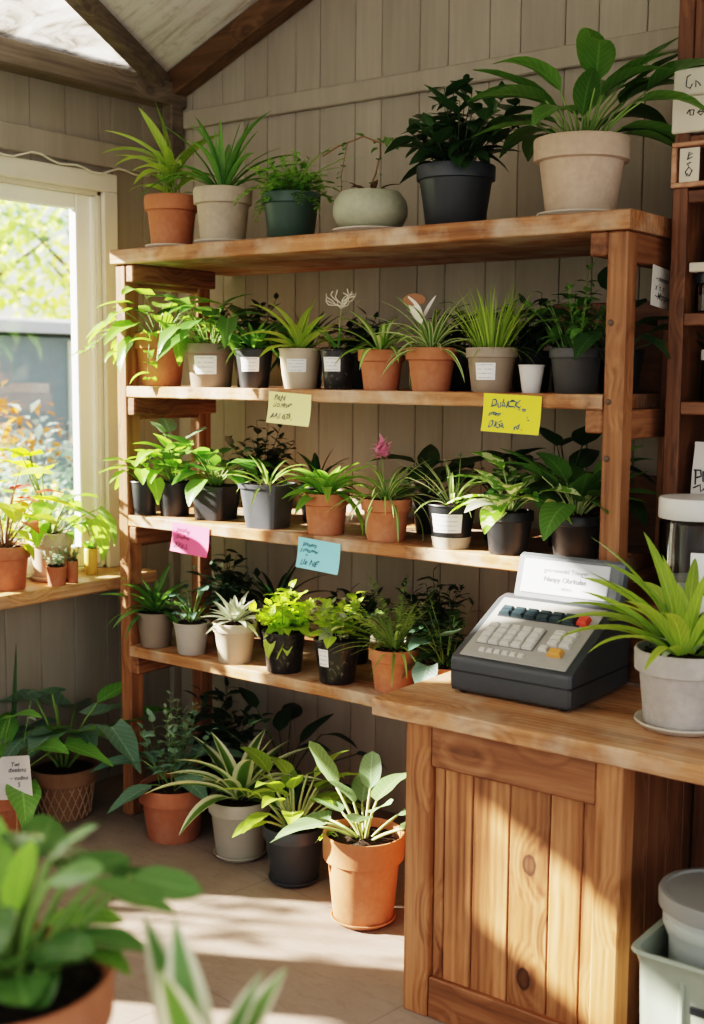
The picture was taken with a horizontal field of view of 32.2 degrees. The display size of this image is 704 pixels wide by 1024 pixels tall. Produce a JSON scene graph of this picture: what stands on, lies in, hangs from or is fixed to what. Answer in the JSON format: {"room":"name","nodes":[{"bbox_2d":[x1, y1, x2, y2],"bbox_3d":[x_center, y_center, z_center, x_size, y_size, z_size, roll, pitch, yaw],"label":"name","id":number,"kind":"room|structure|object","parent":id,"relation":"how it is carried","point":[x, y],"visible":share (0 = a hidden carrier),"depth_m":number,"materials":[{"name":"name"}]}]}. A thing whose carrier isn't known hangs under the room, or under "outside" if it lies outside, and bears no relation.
{"room":"plant shop","nodes":[
{"label":"plant shop","id":0,"kind":"room"},
{"bbox_2d":[0,70,169,781],"bbox_3d":[-2.542,-0.145,3.198,0.120,3.000,5.660,5,8,37],"label":"wall","id":1,"kind":"structure","parent":0,"point":[65,643],"depth_m":5.03,"materials":[{"name":"paint"}]},
{"bbox_2d":[0,155,119,579],"bbox_3d":[-1.368,-0.533,4.690,0.142,1.620,1.140,5,8,37],"label":"window","id":2,"kind":"structure","parent":1,"relation":"in","point":[87,229],"depth_m":5.00,"materials":[{"name":"white paint"}]},
{"bbox_2d":[0,566,156,609],"bbox_3d":[-1.261,0.306,4.715,0.277,0.050,1.135,5,8,37],"label":"windowsill","id":3,"kind":"structure","parent":1,"relation":"attached to","point":[106,579],"depth_m":4.74,"materials":[{"name":"brown wood"}]},
{"bbox_2d":[0,467,77,591],"bbox_3d":[-1.240,0.061,4.532,0.396,0.478,0.580,5,8,37],"label":"potted plant","id":4,"kind":"object","parent":3,"relation":"on","point":[14,556],"visible":1,"depth_m":4.55,"materials":[{"name":"plant"}]},
{"bbox_2d":[0,542,30,591],"bbox_3d":[-1.310,0.207,4.619,0.189,0.167,0.189,5,8,37],"label":"pot","id":5,"kind":"object","parent":4,"relation":"on","point":[14,556],"depth_m":4.56,"materials":[{"name":"ceramic"}]},
{"bbox_2d":[0,447,116,581],"bbox_3d":[-1.126,0.010,4.767,0.315,0.528,0.468,5,8,37],"label":"pothos","id":6,"kind":"object","parent":3,"relation":"on","point":[103,527],"visible":0.75,"depth_m":4.76,"materials":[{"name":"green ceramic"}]},
{"bbox_2d":[29,529,73,577],"bbox_3d":[-1.187,0.168,4.823,0.174,0.182,0.174,5,8,37],"label":"pot","id":7,"kind":"object","parent":6,"relation":"on","point":[61,537],"depth_m":4.76,"materials":[{"name":"beige ceramic"}]},
{"bbox_2d":[0,121,162,176],"bbox_3d":[-2.481,-1.243,3.032,0.014,0.100,5.660,5,8,37],"label":"trim","id":8,"kind":"structure","parent":1,"relation":"attached to","point":[13,137],"depth_m":4.81,"materials":[{"name":"paint"}]},
{"bbox_2d":[0,36,186,108],"bbox_3d":[-2.449,-1.523,2.977,0.100,0.095,5.660,5,8,37],"label":"beam","id":9,"kind":"structure","parent":1,"relation":"attached to","point":[17,57],"depth_m":4.75,"materials":[{"name":"brown wood"}]},
{"bbox_2d":[64,0,168,86],"bbox_3d":[-1.168,-1.883,3.558,0.058,0.597,3.253,2,7,13],"label":"beam","id":10,"kind":"structure","parent":1,"relation":"attached to","point":[94,13],"depth_m":4.67,"materials":[{"name":"brown wood"}]},
{"bbox_2d":[166,175,181,757],"bbox_3d":[-0.787,-0.330,5.380,0.030,2.900,0.050,5,8,37],"label":"trim","id":11,"kind":"structure","parent":1,"relation":"attached to","point":[174,557],"depth_m":5.45,"materials":[{"name":"paint"}]},
{"bbox_2d":[99,0,257,71],"bbox_3d":[-1.351,-2.067,2.143,2.720,1.118,5.760,5,8,37],"label":"ceiling","id":12,"kind":"structure","parent":0,"point":[169,31],"depth_m":4.81,"materials":[{"name":"wood"}]},
{"bbox_2d":[0,0,135,71],"bbox_3d":[-1.671,-1.929,2.377,2.190,0.884,5.720,5,8,37],"label":"skylight","id":13,"kind":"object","parent":12,"relation":"attached to","point":[49,24],"depth_m":4.59,"materials":[{"name":"glass"}]},
{"bbox_2d":[13,757,445,1023],"bbox_3d":[-0.333,1.585,1.761,5.700,0.080,5.760,5,8,37],"label":"floor","id":14,"kind":"structure","parent":0,"point":[242,926],"depth_m":3.80,"materials":[{"name":"concrete"}]},
{"bbox_2d":[0,698,113,830],"bbox_3d":[-1.262,0.966,4.449,0.571,0.528,0.741,5,8,37],"label":"philodendron","id":15,"kind":"object","parent":14,"relation":"on","point":[24,805],"visible":0.56,"depth_m":4.48,"materials":[{"name":"plant"}]},
{"bbox_2d":[0,681,175,822],"bbox_3d":[-1.018,0.918,4.715,0.633,0.567,0.717,5,8,37],"label":"philodendron","id":16,"kind":"object","parent":14,"relation":"on","point":[66,782],"visible":0.84,"depth_m":4.71,"materials":[{"name":"plant"}]},
{"bbox_2d":[30,753,98,822],"bbox_3d":[-1.133,1.089,4.801,0.270,0.205,0.270,5,8,37],"label":"pot","id":17,"kind":"object","parent":16,"relation":"on","point":[67,786],"depth_m":4.71,"materials":[{"name":"wicker"}]},
{"bbox_2d":[90,690,243,844],"bbox_3d":[-0.662,0.942,4.596,0.607,0.550,0.512,1,7,6],"label":"potted plant","id":18,"kind":"object","parent":14,"relation":"on","point":[166,810],"visible":0.94,"depth_m":4.52,"materials":[{"name":"plant"}]},
{"bbox_2d":[139,772,207,844],"bbox_3d":[-0.670,1.117,4.592,0.260,0.204,0.260,5,8,37],"label":"pot","id":19,"kind":"object","parent":18,"relation":"on","point":[166,810],"depth_m":4.50,"materials":[{"name":"ceramic"}]},
{"bbox_2d":[157,676,273,815],"bbox_3d":[-0.537,0.933,4.816,0.436,0.521,0.402,5,8,37],"label":"plant","id":20,"kind":"object","parent":14,"relation":"on","point":[219,715],"visible":0.51,"depth_m":4.80,"materials":[{"name":"green plant"}]},
{"bbox_2d":[146,729,323,862],"bbox_3d":[-0.389,1.024,4.389,0.604,0.438,0.574,1,7,7],"label":"potted plant","id":21,"kind":"object","parent":14,"relation":"on","point":[249,846],"visible":0.84,"depth_m":4.33,"materials":[{"name":"plant"}]},
{"bbox_2d":[208,790,270,858],"bbox_3d":[-0.405,1.128,4.409,0.228,0.210,0.228,5,8,37],"label":"pot","id":22,"kind":"object","parent":21,"relation":"on","point":[226,815],"depth_m":4.33,"materials":[{"name":"ceramic"}]},
{"bbox_2d":[185,687,384,816],"bbox_3d":[-0.231,0.961,4.637,0.856,0.510,0.622,5,8,37],"label":"plant","id":23,"kind":"object","parent":14,"relation":"on","point":[290,711],"visible":0.48,"depth_m":4.69,"materials":[{"name":"green plant"}]},
{"bbox_2d":[218,747,369,888],"bbox_3d":[-0.185,1.055,4.132,0.530,0.439,0.613,1,7,7],"label":"philodendron","id":24,"kind":"object","parent":14,"relation":"on","point":[293,858],"visible":0.84,"depth_m":4.12,"materials":[{"name":"plant"}]},
{"bbox_2d":[262,813,325,884],"bbox_3d":[-0.199,1.161,4.191,0.217,0.196,0.217,5,8,37],"label":"pot","id":25,"kind":"object","parent":24,"relation":"on","point":[293,858],"depth_m":4.12,"materials":[{"name":"plastic"}]},
{"bbox_2d":[270,741,405,930],"bbox_3d":[0.017,1.033,3.913,0.537,0.535,0.480,1,7,9],"label":"potted plant","id":26,"kind":"object","parent":14,"relation":"on","point":[363,855],"visible":0.94,"depth_m":3.82,"materials":[{"name":"ceramic"}]},
{"bbox_2d":[323,817,404,926],"bbox_3d":[0.037,1.153,3.894,0.263,0.282,0.263,5,8,37],"label":"pot","id":27,"kind":"object","parent":26,"relation":"on","point":[363,865],"depth_m":3.81,"materials":[{"name":"ceramic"}]},
{"bbox_2d":[110,208,671,814],"bbox_3d":[0.115,0.153,4.339,2.092,2.188,0.660,5,8,37],"label":"shelving unit","id":28,"kind":"object","parent":14,"relation":"on","point":[629,239],"visible":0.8,"depth_m":4.04,"materials":[{"name":"brown wood"}]},
{"bbox_2d":[98,453,182,515],"bbox_3d":[-0.779,-0.112,4.670,0.321,0.246,0.370,5,8,37],"label":"seedling","id":29,"kind":"object","parent":28,"relation":"on","point":[146,496],"visible":0.81,"depth_m":4.63,"materials":[{"name":"green plant"}]},
{"bbox_2d":[70,285,221,386],"bbox_3d":[-0.730,-0.665,4.654,0.561,0.370,0.520,-4,8,-32],"label":"pothos","id":30,"kind":"object","parent":28,"relation":"on","point":[167,370],"visible":0.73,"depth_m":4.59,"materials":[{"name":"plant"}]},
{"bbox_2d":[134,333,183,386],"bbox_3d":[-0.732,-0.581,4.672,0.207,0.199,0.207,5,8,37],"label":"pot","id":31,"kind":"object","parent":30,"relation":"on","point":[164,372],"depth_m":4.60,"materials":[{"name":"ceramic"}]},
{"bbox_2d":[100,562,207,647],"bbox_3d":[-0.759,0.366,4.695,0.398,0.307,0.408,-2,7,-23],"label":"dracaena","id":32,"kind":"object","parent":28,"relation":"on","point":[155,625],"visible":0.89,"depth_m":4.67,"materials":[{"name":"green plant"}]},
{"bbox_2d":[136,608,174,647],"bbox_3d":[-0.759,0.449,4.725,0.152,0.136,0.152,5,8,37],"label":"pot","id":33,"kind":"object","parent":32,"relation":"on","point":[155,627],"depth_m":4.67,"materials":[{"name":"ceramic"}]},
{"bbox_2d":[103,102,218,246],"bbox_3d":[-0.712,-1.258,4.582,0.459,0.551,0.401,5,8,37],"label":"dracaena","id":34,"kind":"object","parent":28,"relation":"on","point":[171,215],"visible":0.84,"depth_m":4.53,"materials":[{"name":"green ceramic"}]},
{"bbox_2d":[144,193,196,243],"bbox_3d":[-0.679,-1.089,4.602,0.204,0.193,0.204,5,8,37],"label":"pot","id":35,"kind":"object","parent":34,"relation":"on","point":[171,216],"depth_m":4.53,"materials":[{"name":"ceramic"}]},
{"bbox_2d":[121,418,229,516],"bbox_3d":[-0.714,-0.169,4.647,0.387,0.367,0.390,5,8,37],"label":"seedling","id":36,"kind":"object","parent":28,"relation":"on","point":[173,503],"visible":0.67,"depth_m":4.61,"materials":[{"name":"green plant"}]},
{"bbox_2d":[153,583,220,655],"bbox_3d":[-0.607,0.402,4.585,0.241,0.264,0.285,5,8,37],"label":"potted succulent","id":37,"kind":"object","parent":28,"relation":"on","point":[190,631],"visible":0.98,"depth_m":4.56,"materials":[{"name":"ceramic"}]},
{"bbox_2d":[173,618,210,655],"bbox_3d":[-0.604,0.471,4.605,0.141,0.121,0.141,5,8,37],"label":"pot","id":38,"kind":"object","parent":37,"relation":"on","point":[191,636],"depth_m":4.56,"materials":[{"name":"ceramic"}]},
{"bbox_2d":[161,434,274,521],"bbox_3d":[-0.525,-0.128,4.542,0.470,0.311,0.377,5,8,37],"label":"philodendron","id":39,"kind":"object","parent":28,"relation":"on","point":[216,500],"visible":0.92,"depth_m":4.50,"materials":[{"name":"green plant"}]},
{"bbox_2d":[193,483,239,521],"bbox_3d":[-0.508,-0.037,4.557,0.158,0.127,0.158,4,7,29],"label":"pot","id":40,"kind":"object","parent":39,"relation":"on","point":[218,502],"depth_m":4.50,"materials":[{"name":"black plastic"}]},
{"bbox_2d":[146,294,292,386],"bbox_3d":[-0.488,-0.630,4.489,0.542,0.342,0.544,1,7,8],"label":"pothos","id":41,"kind":"object","parent":28,"relation":"on","point":[208,367],"visible":0.89,"depth_m":4.45,"materials":[{"name":"green plant"}]},
{"bbox_2d":[185,343,233,386],"bbox_3d":[-0.522,-0.542,4.516,0.185,0.159,0.185,5,8,37],"label":"pot","id":42,"kind":"object","parent":41,"relation":"on","point":[208,367],"depth_m":4.45,"materials":[{"name":"ceramic"}]},
{"bbox_2d":[187,549,262,641],"bbox_3d":[-0.485,0.333,4.785,0.277,0.356,0.313,-3,8,-31],"label":"plant","id":43,"kind":"object","parent":28,"relation":"on","point":[225,591],"visible":0.69,"depth_m":4.78,"materials":[{"name":"green plant"}]},
{"bbox_2d":[136,110,315,242],"bbox_3d":[-0.461,-1.198,4.422,0.584,0.471,0.678,-2,7,-20],"label":"spider plant","id":44,"kind":"object","parent":28,"relation":"on","point":[218,220],"visible":0.8,"depth_m":4.36,"materials":[{"name":"green plant"}]},
{"bbox_2d":[203,591,262,664],"bbox_3d":[-0.426,0.420,4.471,0.233,0.257,0.267,2,7,15],"label":"potted succulent","id":45,"kind":"object","parent":28,"relation":"on","point":[234,633],"visible":0.98,"depth_m":4.43,"materials":[{"name":"ceramic"}]},
{"bbox_2d":[213,617,256,664],"bbox_3d":[-0.429,0.473,4.481,0.162,0.147,0.162,5,8,37],"label":"pot","id":46,"kind":"object","parent":45,"relation":"on","point":[234,641],"depth_m":4.43,"materials":[{"name":"ceramic"}]},
{"bbox_2d":[204,321,290,387],"bbox_3d":[-0.352,-0.566,4.376,0.355,0.242,0.341,5,8,37],"label":"spider plant","id":47,"kind":"object","parent":28,"relation":"on","point":[253,370],"visible":0.8,"depth_m":4.32,"materials":[{"name":"green plant"}]},
{"bbox_2d":[219,451,306,529],"bbox_3d":[-0.280,-0.082,4.330,0.330,0.271,0.351,5,8,37],"label":"spider plant","id":48,"kind":"object","parent":28,"relation":"on","point":[264,507],"visible":0.93,"depth_m":4.27,"materials":[{"name":"green plant"}]},
{"bbox_2d":[249,579,314,674],"bbox_3d":[-0.240,0.401,4.320,0.253,0.330,0.254,5,8,37],"label":"potted coleus","id":49,"kind":"object","parent":28,"relation":"on","point":[283,643],"visible":1,"depth_m":4.28,"materials":[{"name":"plant"}]},
{"bbox_2d":[262,627,304,674],"bbox_3d":[-0.241,0.492,4.340,0.158,0.146,0.158,5,8,37],"label":"pot","id":50,"kind":"object","parent":49,"relation":"on","point":[283,647],"depth_m":4.28,"materials":[{"name":"black plastic"}]},
{"bbox_2d":[266,391,310,426],"bbox_3d":[-0.215,-0.349,4.124,0.193,0.117,0.009,5,8,37],"label":"sticky note","id":51,"kind":"object","parent":28,"relation":"attached to","point":[283,407],"visible":1,"depth_m":4.12,"materials":[{"name":"paper"}]},
{"bbox_2d":[233,145,360,236],"bbox_3d":[-0.183,-1.097,4.235,0.451,0.315,0.310,0,6,-1],"label":"potted fern","id":52,"kind":"object","parent":28,"relation":"on","point":[290,210],"visible":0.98,"depth_m":4.18,"materials":[{"name":"green plant"}]},
{"bbox_2d":[261,190,320,236],"bbox_3d":[-0.212,-1.023,4.253,0.206,0.164,0.206,5,8,37],"label":"pot","id":53,"kind":"object","parent":52,"relation":"on","point":[287,212],"depth_m":4.18,"materials":[{"name":"ceramic"}]},
{"bbox_2d":[236,296,368,388],"bbox_3d":[-0.205,-0.584,4.201,0.442,0.318,0.400,5,8,37],"label":"dracaena","id":54,"kind":"object","parent":28,"relation":"on","point":[300,362],"visible":0.94,"depth_m":4.17,"materials":[{"name":"green plant"}]},
{"bbox_2d":[278,348,320,388],"bbox_3d":[-0.180,-0.495,4.222,0.150,0.138,0.150,5,8,37],"label":"pot","id":55,"kind":"object","parent":54,"relation":"on","point":[299,366],"depth_m":4.17,"materials":[{"name":"beige plastic"}]},
{"bbox_2d":[295,537,340,574],"bbox_3d":[-0.115,0.146,4.102,0.186,0.112,0.009,5,8,37],"label":"sticky note","id":56,"kind":"object","parent":28,"relation":"attached to","point":[316,555],"visible":1,"depth_m":4.10,"materials":[{"name":"paper"}]},
{"bbox_2d":[282,462,373,535],"bbox_3d":[-0.102,-0.046,4.158,0.381,0.242,0.341,5,8,37],"label":"dracaena","id":57,"kind":"object","parent":28,"relation":"on","point":[317,503],"visible":0.96,"depth_m":4.11,"materials":[{"name":"plant"}]},
{"bbox_2d":[303,491,349,535],"bbox_3d":[-0.088,0.003,4.171,0.161,0.140,0.161,5,8,37],"label":"pot","id":58,"kind":"object","parent":57,"relation":"on","point":[321,522],"depth_m":4.11,"materials":[{"name":"ceramic"}]},
{"bbox_2d":[304,590,368,684],"bbox_3d":[-0.056,0.426,4.191,0.237,0.312,0.235,0,7,-5],"label":"potted coleus","id":59,"kind":"object","parent":28,"relation":"on","point":[339,667],"visible":0.98,"depth_m":4.14,"materials":[{"name":"plant"}]},
{"bbox_2d":[313,633,360,684],"bbox_3d":[-0.051,0.507,4.196,0.163,0.151,0.163,5,8,37],"label":"pot","id":60,"kind":"object","parent":59,"relation":"on","point":[339,667],"depth_m":4.14,"materials":[{"name":"black plastic"}]},
{"bbox_2d":[310,289,369,389],"bbox_3d":[-0.041,-0.581,4.119,0.221,0.334,0.315,3,7,21],"label":"potted orchid","id":61,"kind":"object","parent":28,"relation":"on","point":[339,376],"visible":0.95,"depth_m":4.08,"materials":[{"name":"black plastic"}]},
{"bbox_2d":[320,133,407,231],"bbox_3d":[0.051,-1.082,4.046,0.318,0.333,0.250,5,8,37],"label":"potted plant","id":62,"kind":"object","parent":28,"relation":"on","point":[362,208],"visible":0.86,"depth_m":3.95,"materials":[{"name":"beige ceramic"}]},
{"bbox_2d":[333,188,407,226],"bbox_3d":[0.060,-0.991,4.048,0.249,0.133,0.249,5,8,37],"label":"pot","id":63,"kind":"object","parent":62,"relation":"on","point":[360,207],"depth_m":3.95,"materials":[{"name":"green ceramic"}]},
{"bbox_2d":[331,311,418,390],"bbox_3d":[0.099,-0.527,4.008,0.316,0.254,0.437,-1,7,-12],"label":"spider plant","id":64,"kind":"object","parent":28,"relation":"on","point":[373,361],"visible":0.91,"depth_m":3.96,"materials":[{"name":"green plant"}]},
{"bbox_2d":[327,433,442,541],"bbox_3d":[0.109,-0.082,4.003,0.394,0.351,0.409,0,6,-2],"label":"spider plant","id":65,"kind":"object","parent":28,"relation":"on","point":[386,517],"visible":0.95,"depth_m":3.97,"materials":[{"name":"green plant"}]},
{"bbox_2d":[331,573,469,692],"bbox_3d":[0.155,0.405,4.076,0.450,0.383,0.429,-3,7,-26],"label":"fern","id":66,"kind":"object","parent":28,"relation":"on","point":[391,658],"visible":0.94,"depth_m":4.04,"materials":[{"name":"green plant"}]},
{"bbox_2d":[368,641,420,692],"bbox_3d":[0.142,0.523,4.096,0.175,0.144,0.175,5,8,37],"label":"pot","id":67,"kind":"object","parent":66,"relation":"on","point":[382,673],"depth_m":4.03,"materials":[{"name":"ceramic"}]},
{"bbox_2d":[374,563,469,664],"bbox_3d":[0.261,0.385,4.269,0.314,0.382,0.337,5,8,37],"label":"plant","id":68,"kind":"object","parent":28,"relation":"on","point":[438,606],"visible":0.51,"depth_m":4.24,"materials":[{"name":"green plant"}]},
{"bbox_2d":[367,444,487,533],"bbox_3d":[0.256,-0.075,4.205,0.376,0.294,0.534,5,8,37],"label":"plant","id":69,"kind":"object","parent":28,"relation":"on","point":[431,452],"visible":0.59,"depth_m":4.20,"materials":[{"name":"green plant"}]},
{"bbox_2d":[362,293,500,390],"bbox_3d":[0.250,-0.541,3.899,0.450,0.309,0.436,2,7,16],"label":"spider plant","id":70,"kind":"object","parent":28,"relation":"on","point":[430,370],"visible":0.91,"depth_m":3.84,"materials":[{"name":"green plant"}]},
{"bbox_2d":[401,589,482,682],"bbox_3d":[0.340,0.424,3.967,0.348,0.373,0.309,0,7,-3],"label":"potted peperomia","id":71,"kind":"object","parent":28,"relation":"on","point":[420,672],"visible":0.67,"depth_m":3.95,"materials":[{"name":"plant"}]},
{"bbox_2d":[399,452,485,549],"bbox_3d":[0.309,-0.041,3.871,0.372,0.302,0.377,1,7,3],"label":"spider plant","id":72,"kind":"object","parent":28,"relation":"on","point":[452,531],"visible":0.8,"depth_m":3.81,"materials":[{"name":"green plant"}]},
{"bbox_2d":[384,74,533,224],"bbox_3d":[0.341,-1.126,3.845,0.423,0.469,0.463,-6,9,-43],"label":"rubber plant","id":73,"kind":"object","parent":28,"relation":"on","point":[455,186],"visible":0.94,"depth_m":3.78,"materials":[{"name":"green plant"}]},
{"bbox_2d":[425,281,556,392],"bbox_3d":[0.438,-0.540,3.740,0.408,0.346,0.406,3,7,21],"label":"potted grass","id":74,"kind":"object","parent":28,"relation":"on","point":[491,363],"depth_m":3.71,"materials":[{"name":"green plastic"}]},
{"bbox_2d":[466,347,517,392],"bbox_3d":[0.430,-0.437,3.763,0.160,0.136,0.160,5,8,37],"label":"pot","id":75,"kind":"object","parent":74,"relation":"on","point":[491,372],"depth_m":3.71,"materials":[{"name":"ceramic"}]},
{"bbox_2d":[481,393,541,434],"bbox_3d":[0.469,-0.290,3.608,0.199,0.120,0.009,5,8,37],"label":"sticky note","id":76,"kind":"object","parent":28,"relation":"attached to","point":[504,413],"visible":1,"depth_m":3.61,"materials":[{"name":"paper"}]},
{"bbox_2d":[445,452,580,555],"bbox_3d":[0.507,-0.023,3.704,0.458,0.306,0.402,5,8,37],"label":"potted plant","id":77,"kind":"object","parent":28,"relation":"on","point":[507,530],"visible":0.91,"depth_m":3.68,"materials":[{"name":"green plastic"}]},
{"bbox_2d":[487,508,533,555],"bbox_3d":[0.479,0.061,3.740,0.153,0.132,0.153,5,8,37],"label":"pot","id":78,"kind":"object","parent":77,"relation":"on","point":[509,535],"depth_m":3.69,"materials":[{"name":"black plastic"}]},
{"bbox_2d":[494,291,564,391],"bbox_3d":[0.576,-0.548,3.940,0.272,0.318,0.281,5,8,37],"label":"plant","id":79,"kind":"object","parent":28,"relation":"on","point":[534,344],"visible":0.52,"depth_m":3.89,"materials":[{"name":"green plant"}]},
{"bbox_2d":[461,426,654,546],"bbox_3d":[0.677,-0.089,3.882,0.599,0.400,0.632,-4,8,-34],"label":"plant","id":80,"kind":"object","parent":28,"relation":"on","point":[582,458],"visible":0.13,"depth_m":3.79,"materials":[{"name":"green plant"}]},
{"bbox_2d":[522,262,605,393],"bbox_3d":[0.671,-0.541,3.604,0.291,0.380,0.252,-2,7,-19],"label":"potted plant","id":81,"kind":"object","parent":28,"relation":"on","point":[580,375],"visible":0.84,"depth_m":3.56,"materials":[{"name":"green plant"}]},
{"bbox_2d":[549,348,603,393],"bbox_3d":[0.662,-0.417,3.614,0.160,0.133,0.160,5,8,37],"label":"pot","id":82,"kind":"object","parent":81,"relation":"on","point":[580,375],"depth_m":3.56,"materials":[{"name":"grey plastic"}]},
{"bbox_2d":[497,445,660,558],"bbox_3d":[0.660,-0.034,3.643,0.466,0.344,0.479,5,8,37],"label":"potted plant","id":83,"kind":"object","parent":28,"relation":"on","point":[575,539],"visible":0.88,"depth_m":3.59,"materials":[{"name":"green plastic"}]},
{"bbox_2d":[467,27,703,215],"bbox_3d":[0.700,-1.116,3.542,0.837,0.523,0.725,5,8,37],"label":"potted plant","id":84,"kind":"object","parent":28,"relation":"on","point":[581,171],"visible":0.86,"depth_m":3.50,"materials":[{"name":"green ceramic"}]},
{"bbox_2d":[533,131,631,210],"bbox_3d":[0.676,-0.982,3.604,0.284,0.225,0.284,5,8,37],"label":"pot","id":85,"kind":"object","parent":84,"relation":"on","point":[580,170],"depth_m":3.50,"materials":[{"name":"beige ceramic"}]},
{"bbox_2d":[520,265,703,393],"bbox_3d":[0.760,-0.530,3.622,0.552,0.358,0.514,5,8,37],"label":"plant","id":86,"kind":"object","parent":28,"relation":"on","point":[583,341],"visible":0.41,"depth_m":3.61,"materials":[{"name":"green plant"}]},
{"bbox_2d":[403,722,703,1023],"bbox_3d":[0.803,0.985,3.126,1.284,0.819,0.498,5,8,37],"label":"cabinet","id":87,"kind":"object","parent":14,"relation":"on","point":[532,876],"depth_m":3.12,"materials":[{"name":"brown wood"}]},
{"bbox_2d":[372,671,703,785],"bbox_3d":[0.781,0.553,3.096,1.400,0.046,0.562,5,8,37],"label":"countertop","id":88,"kind":"structure","parent":87,"relation":"on","point":[604,729],"depth_m":3.08,"materials":[{"name":"brown wood"}]},
{"bbox_2d":[449,552,629,711],"bbox_3d":[0.524,0.316,3.377,0.370,0.357,0.362,5,8,37],"label":"cash register","id":89,"kind":"object","parent":88,"relation":"on","point":[513,652],"visible":0.99,"depth_m":3.33,"materials":[{"name":"grey plastic"}]},
{"bbox_2d":[476,630,546,651],"bbox_3d":[0.437,0.342,3.349,0.177,0.044,0.084,5,8,37],"label":"keypad","id":90,"kind":"object","parent":89,"relation":"on","point":[506,640],"depth_m":3.32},
{"bbox_2d":[514,552,629,605],"bbox_3d":[0.620,0.204,3.466,0.329,0.153,0.086,5,8,37],"label":"sign","id":91,"kind":"object","parent":89,"relation":"attached to","point":[546,578],"depth_m":3.45,"materials":[{"name":"grey"}]},
{"bbox_2d":[556,531,703,736],"bbox_3d":[0.810,0.299,3.041,0.609,0.472,0.648,1,7,4],"label":"spider plant","id":92,"kind":"object","parent":88,"relation":"on","point":[669,661],"visible":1,"depth_m":2.98,"materials":[{"name":"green plant"}]},
{"bbox_2d":[628,0,703,683],"bbox_3d":[1.288,-0.166,3.402,0.806,3.050,0.620,5,8,37],"label":"shelving unit","id":93,"kind":"object","parent":14,"relation":"on","point":[684,410],"depth_m":3.50,"materials":[{"name":"brown wood"}]},
{"bbox_2d":[657,494,703,590],"bbox_3d":[0.956,0.108,3.410,0.204,0.300,0.204,5,8,37],"label":"canister","id":94,"kind":"object","parent":93,"relation":"on","point":[672,507],"visible":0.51,"depth_m":3.36,"materials":[{"name":"clear glass"}]},
{"bbox_2d":[671,140,703,189],"bbox_3d":[1.090,-0.976,3.438,0.320,0.125,0.200,5,8,37],"label":"picture frame","id":95,"kind":"object","parent":93,"relation":"on","point":[689,166],"visible":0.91,"depth_m":3.43,"materials":[{"name":"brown wood"}]},
{"bbox_2d":[631,917,703,1023],"bbox_3d":[0.915,1.212,2.814,0.458,0.440,0.362,5,8,37],"label":"plastic crate","id":96,"kind":"object","parent":14,"relation":"on","point":[671,991],"visible":0.66,"depth_m":2.75,"materials":[{"name":"plastic"}]},
{"bbox_2d":[658,868,703,968],"bbox_3d":[0.850,1.144,2.856,0.278,0.539,0.278,5,8,37],"label":"bucket","id":97,"kind":"object","parent":96,"relation":"in","point":[680,892],"visible":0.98,"depth_m":2.79,"materials":[{"name":"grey plastic"}]},
{"bbox_3d":[-0.488,1.183,1.480,0.970,0.780,0.636,5,8,37],"label":"bench","id":98,"kind":"object","parent":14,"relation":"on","visible":0},
{"bbox_2d":[0,814,202,1023],"bbox_3d":[-0.431,0.580,1.505,0.401,0.413,0.445,5,8,37],"label":"rubber plant","id":99,"kind":"object","parent":98,"relation":"on","point":[53,971],"visible":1,"depth_m":1.49,"materials":[{"name":"green plant"}]},
{"bbox_2d":[143,914,285,1023],"bbox_3d":[-0.163,0.625,1.265,0.164,0.381,0.157,2,7,13],"label":"spider plant","id":100,"kind":"object","parent":98,"relation":"on","point":[179,994],"visible":1,"depth_m":1.29,"materials":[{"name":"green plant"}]},
{"bbox_2d":[177,0,679,815],"bbox_3d":[1.411,-0.705,3.743,5.640,4.046,0.080,5,8,37],"label":"wall","id":101,"kind":"structure","parent":0,"point":[325,43],"depth_m":4.67,"materials":[{"name":"paint"}]},
{"bbox_2d":[167,0,312,96],"bbox_3d":[0.302,-2.227,4.317,2.753,1.176,0.085,5,8,37],"label":"ceiling beam","id":102,"kind":"structure","parent":101,"relation":"attached to","point":[261,18],"depth_m":4.92,"materials":[{"name":"brown wood"}]},
{"bbox_2d":[183,26,678,129],"bbox_3d":[1.425,-1.466,3.585,5.540,0.075,0.022,5,8,37],"label":"trim","id":103,"kind":"structure","parent":101,"relation":"attached to","point":[631,46],"depth_m":4.50,"materials":[{"name":"paint"}]},
{"bbox_2d":[551,511,599,558],"bbox_3d":[0.669,0.072,3.654,0.171,0.132,0.171,5,8,37],"label":"pot","id":104,"kind":"object","parent":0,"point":[575,539],"depth_m":3.59,"materials":[{"name":"black plastic"}]},
{"label":"outside","id":105,"kind":"structure","parent":0,"visible":0},
{"bbox_3d":[-6.287,0.596,11.401,15.500,0.220,28.000,5,8,37],"label":"ground","id":106,"kind":"structure","parent":105,"visible":0},
{"bbox_2d":[0,200,70,319],"bbox_3d":[-4.718,-2.104,13.456,4.038,4.709,3.472,0,7,-3],"label":"tree","id":107,"kind":"object","parent":106,"relation":"on","point":[31,222],"visible":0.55,"depth_m":13.28,"materials":[{"name":"green plant"}]},
{"bbox_2d":[0,226,70,319],"bbox_3d":[-2.872,-1.635,14.336,2.625,3.608,2.930,5,8,37],"label":"tree","id":108,"kind":"object","parent":106,"relation":"on","point":[57,257],"visible":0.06,"depth_m":14.01,"materials":[{"name":"green plant"}]},
{"bbox_2d":[0,316,74,542],"bbox_3d":[-2.963,-0.529,10.258,2.200,2.320,4.000,5,8,37],"label":"garden shed","id":109,"kind":"object","parent":106,"relation":"on","point":[36,362],"visible":0.1,"depth_m":9.41,"materials":[{"name":"grey paint"}]},
{"bbox_2d":[0,400,74,542],"bbox_3d":[-1.753,0.078,8.072,1.468,1.633,1.613,5,8,37],"label":"shrub","id":110,"kind":"object","parent":106,"relation":"on","point":[65,476],"visible":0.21,"depth_m":7.88,"materials":[{"name":"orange plant"}]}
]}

